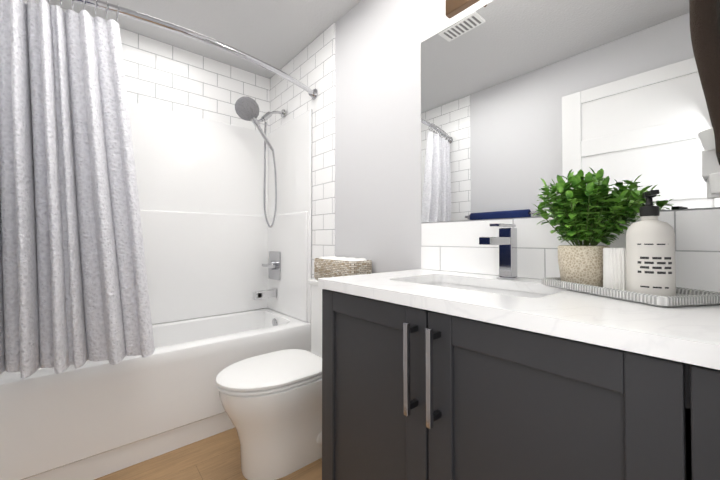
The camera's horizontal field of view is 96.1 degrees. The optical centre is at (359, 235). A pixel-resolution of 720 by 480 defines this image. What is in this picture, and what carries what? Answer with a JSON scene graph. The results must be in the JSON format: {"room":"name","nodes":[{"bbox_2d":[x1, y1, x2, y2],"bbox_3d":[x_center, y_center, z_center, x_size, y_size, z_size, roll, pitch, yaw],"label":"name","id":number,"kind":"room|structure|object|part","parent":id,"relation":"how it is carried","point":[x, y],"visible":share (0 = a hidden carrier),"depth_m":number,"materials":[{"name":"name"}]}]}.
{"room":"bathroom","nodes":[
{"label":"bathroom","id":0,"kind":"room"},
{"bbox_2d":[45,0,360,78],"bbox_3d":[-0.489,-1.330,1.179,1.700,0.100,2.697,1,-1,-40],"label":"ceiling","id":1,"kind":"structure","parent":0,"point":[279,34],"depth_m":1.93,"materials":[{"name":"grey paint"}]},
{"bbox_2d":[94,428,321,479],"bbox_3d":[-0.489,1.099,1.142,1.700,0.100,2.697,1,-1,-40],"label":"floor","id":2,"kind":"structure","parent":0,"point":[215,457],"depth_m":1.47,"materials":[{"name":"brown wood"}]},
{"bbox_2d":[0,308,310,479],"bbox_3d":[-1.085,0.812,1.849,1.494,0.496,0.647,1,-1,-40],"label":"tub","id":3,"kind":"object","parent":2,"relation":"on","point":[90,420],"visible":0.6,"depth_m":1.47,"materials":[{"name":"white ceramic"}]},
{"bbox_2d":[128,101,311,323],"bbox_3d":[-1.084,-0.131,1.862,1.483,1.387,0.640,1,-1,-40],"label":"shower surround","id":4,"kind":"structure","parent":3,"relation":"on","point":[211,239],"depth_m":2.24,"materials":[{"name":"white plastic"}]},
{"bbox_2d":[235,96,284,227],"bbox_3d":[-0.692,-0.490,2.261,0.348,0.878,0.128,1,-1,-40],"label":"shower head","id":5,"kind":"object","parent":4,"relation":"attached to","point":[247,108],"visible":0.98,"depth_m":2.27},
{"bbox_2d":[252,288,276,299],"bbox_3d":[-0.703,0.434,2.382,0.165,0.072,0.072,1,-1,-40],"label":"spout","id":6,"kind":"object","parent":4,"relation":"attached to","point":[260,294],"visible":1,"depth_m":2.35,"materials":[{"name":"silver metal"}]},
{"bbox_2d":[262,251,280,280],"bbox_3d":[-0.664,0.229,2.419,0.062,0.210,0.200,1,-1,-40],"label":"valve","id":7,"kind":"object","parent":4,"relation":"attached to","point":[273,265],"visible":1,"depth_m":2.40,"materials":[{"name":"silver metal"}]},
{"bbox_2d":[216,278,321,479],"bbox_3d":[-0.332,0.651,1.573,0.692,0.810,0.378,1,-1,-40],"label":"toilet","id":8,"kind":"object","parent":2,"relation":"on","point":[271,402],"visible":0.62,"depth_m":1.40,"materials":[{"name":"white ceramic"}]},
{"bbox_3d":[-0.410,0.629,1.507,0.487,0.044,0.378,1,-1,-40],"label":"seat","id":9,"kind":"part","parent":8,"relation":"part of","materials":[{"name":"white plastic"}]},
{"bbox_3d":[-0.337,0.855,1.565,0.655,0.402,0.376,1,-1,-40],"label":"bowl","id":10,"kind":"part","parent":8,"relation":"part of","materials":[{"name":"white ceramic"}]},
{"bbox_3d":[-0.127,0.461,1.749,0.155,0.425,0.376,1,-1,-40],"label":"tank","id":11,"kind":"part","parent":8,"relation":"part of","materials":[{"name":"white ceramic"}]},
{"bbox_2d":[314,256,371,279],"bbox_3d":[-0.098,0.182,1.723,0.140,0.128,0.355,1,-1,-40],"label":"basket","id":12,"kind":"object","parent":8,"relation":"on","point":[329,266],"visible":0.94,"depth_m":1.63,"materials":[{"name":"beige wicker"}]},
{"bbox_2d":[318,223,719,479],"bbox_3d":[0.363,0.504,0.865,0.564,1.083,0.952,1,-1,-40],"label":"bathroom vanity","id":13,"kind":"object","parent":2,"relation":"on","point":[507,373],"visible":0.98,"depth_m":0.63,"materials":[{"name":"grey paint"}]},
{"bbox_2d":[318,269,719,369],"bbox_3d":[0.371,0.155,0.877,0.534,0.030,0.952,1,-1,-40],"label":"countertop","id":14,"kind":"structure","parent":13,"relation":"on","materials":[{"name":"stone"}]},
{"bbox_2d":[422,282,548,297],"bbox_3d":[0.335,0.243,0.957,0.310,0.141,0.500,1,-1,-40],"label":"sink","id":15,"kind":"object","parent":14,"relation":"in","point":[474,286],"depth_m":1.04,"materials":[{"name":"white ceramic"}]},
{"bbox_2d":[479,223,519,279],"bbox_3d":[0.439,0.053,1.023,0.176,0.178,0.052,1,-1,-40],"label":"faucet","id":16,"kind":"object","parent":14,"relation":"on","point":[507,239],"depth_m":1.04,"materials":[{"name":"silver metal"}]},
{"bbox_2d":[542,277,719,306],"bbox_3d":[0.614,0.127,0.766,0.170,0.021,0.310,0,-1,-11],"label":"tray","id":17,"kind":"object","parent":14,"relation":"on","point":[688,297],"visible":0.67,"depth_m":0.66,"materials":[{"name":"ceramic"}]},
{"bbox_2d":[533,167,651,286],"bbox_3d":[0.563,-0.025,0.828,0.223,0.308,0.288,1,-1,-40],"label":"plant","id":18,"kind":"object","parent":17,"relation":"on","point":[576,211],"visible":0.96,"depth_m":0.80,"materials":[{"name":"green plant"}]},
{"bbox_3d":[0.585,0.079,0.849,0.114,0.102,0.114,1,-1,-40],"label":"pot","id":19,"kind":"part","parent":18,"relation":"part of","materials":[{"name":"stone"}]},
{"bbox_2d":[603,248,626,290],"bbox_3d":[0.615,0.079,0.752,0.079,0.098,0.079,1,-1,-40],"label":"candle","id":20,"kind":"object","parent":17,"relation":"on","point":[614,268],"visible":0.56,"depth_m":0.74,"materials":[{"name":"white wax"}]},
{"bbox_2d":[626,190,675,295],"bbox_3d":[0.601,0.018,0.671,0.076,0.217,0.080,0,-1,30],"label":"soap bottle","id":21,"kind":"object","parent":17,"relation":"on","point":[650,256],"visible":0.96,"depth_m":0.65,"materials":[{"name":"white plastic"}]},
{"bbox_2d":[311,0,719,278],"bbox_3d":[0.121,-0.108,1.678,0.100,2.330,2.697,1,-1,-40],"label":"wall","id":22,"kind":"structure","parent":0,"point":[378,133],"depth_m":1.62,"materials":[{"name":"white paint"}]},
{"bbox_2d":[270,23,334,277],"bbox_3d":[-0.437,-0.099,2.252,0.008,2.330,0.883,1,-1,-40],"label":"wall tile","id":23,"kind":"structure","parent":22,"relation":"attached to","point":[311,65],"depth_m":2.04,"materials":[{"name":"white tile"}]},
{"bbox_2d":[445,0,479,18],"bbox_3d":[0.483,-1.010,1.063,0.162,0.246,0.550,1,-1,-40],"label":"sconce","id":24,"kind":"object","parent":22,"relation":"attached to","point":[453,8],"visible":0.96,"depth_m":1.27,"materials":[{"name":"brown wood"}]},
{"bbox_2d":[421,208,719,291],"bbox_3d":[0.579,0.043,1.053,0.008,0.200,0.955,1,-1,-40],"label":"backsplash","id":25,"kind":"structure","parent":22,"relation":"attached to","point":[452,246],"depth_m":1.05,"materials":[{"name":"tile"}]},
{"bbox_2d":[421,0,719,222],"bbox_3d":[0.579,-0.458,1.062,0.004,0.795,0.953,1,-1,-40],"label":"mirror","id":26,"kind":"object","parent":22,"relation":"attached to","point":[520,99],"visible":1,"depth_m":1.02,"materials":[{"name":"clear glass"}]},
{"bbox_2d":[698,128,719,197],"bbox_3d":[0.809,-0.161,0.718,0.082,0.147,0.081,1,-1,-40],"label":"air freshener","id":27,"kind":"object","parent":22,"relation":"attached to","point":[710,169],"visible":0.94,"depth_m":0.72,"materials":[{"name":"white plastic"}]},
{"bbox_3d":[-1.329,-0.101,2.150,1.500,2.330,0.100,1,-1,-40],"label":"wall","id":28,"kind":"structure","parent":0,"visible":0},
{"bbox_2d":[23,0,269,132],"bbox_3d":[-1.294,-1.044,2.123,1.500,0.445,0.008,1,-1,-40],"label":"wall tile","id":29,"kind":"structure","parent":28,"relation":"attached to","point":[163,75],"depth_m":2.21,"materials":[{"name":"white tile"}]},
{"bbox_3d":[-1.099,-0.123,0.643,0.100,2.330,2.697,1,-1,-40],"label":"wall","id":30,"kind":"structure","parent":0,"visible":0},
{"bbox_3d":[-1.575,-0.114,1.286,0.008,2.330,0.883,1,-1,-40],"label":"wall tile","id":31,"kind":"structure","parent":30,"relation":"attached to","visible":0},
{"bbox_2d":[69,0,317,99],"bbox_3d":[-0.811,-0.915,1.552,1.487,0.068,0.203,1,-1,-40],"label":"curtain rod","id":32,"kind":"object","parent":31,"relation":"attached to","point":[313,93],"visible":1,"depth_m":1.48,"materials":[{"name":"silver metal"}]},
{"bbox_2d":[106,1,107,17],"bbox_3d":[-1.018,-0.907,1.300,0.004,0.064,0.052,1,-1,-40],"label":"curtain hook","id":33,"kind":"object","parent":32,"relation":"hanging from","point":[106,1],"depth_m":1.28,"materials":[{"name":"silver metal"}]},
{"bbox_2d":[0,0,153,378],"bbox_3d":[-1.152,-0.179,1.259,0.590,1.398,0.164,0,-1,-25],"label":"shower curtain","id":34,"kind":"object","parent":33,"relation":"hanging from","point":[73,284],"visible":1,"depth_m":1.25,"materials":[{"name":"fabric"}]},
{"bbox_3d":[0.352,-0.131,0.171,1.500,2.330,0.100,1,-1,-40],"label":"wall","id":35,"kind":"structure","parent":0,"visible":0},
{"bbox_2d":[689,0,719,164],"bbox_3d":[0.717,-0.437,0.622,0.182,0.576,0.107,1,-1,-40],"label":"hand towel","id":36,"kind":"object","parent":35,"relation":"hanging from","point":[705,26],"visible":1,"depth_m":0.59,"materials":[{"name":"brown fabric"}]}
]}

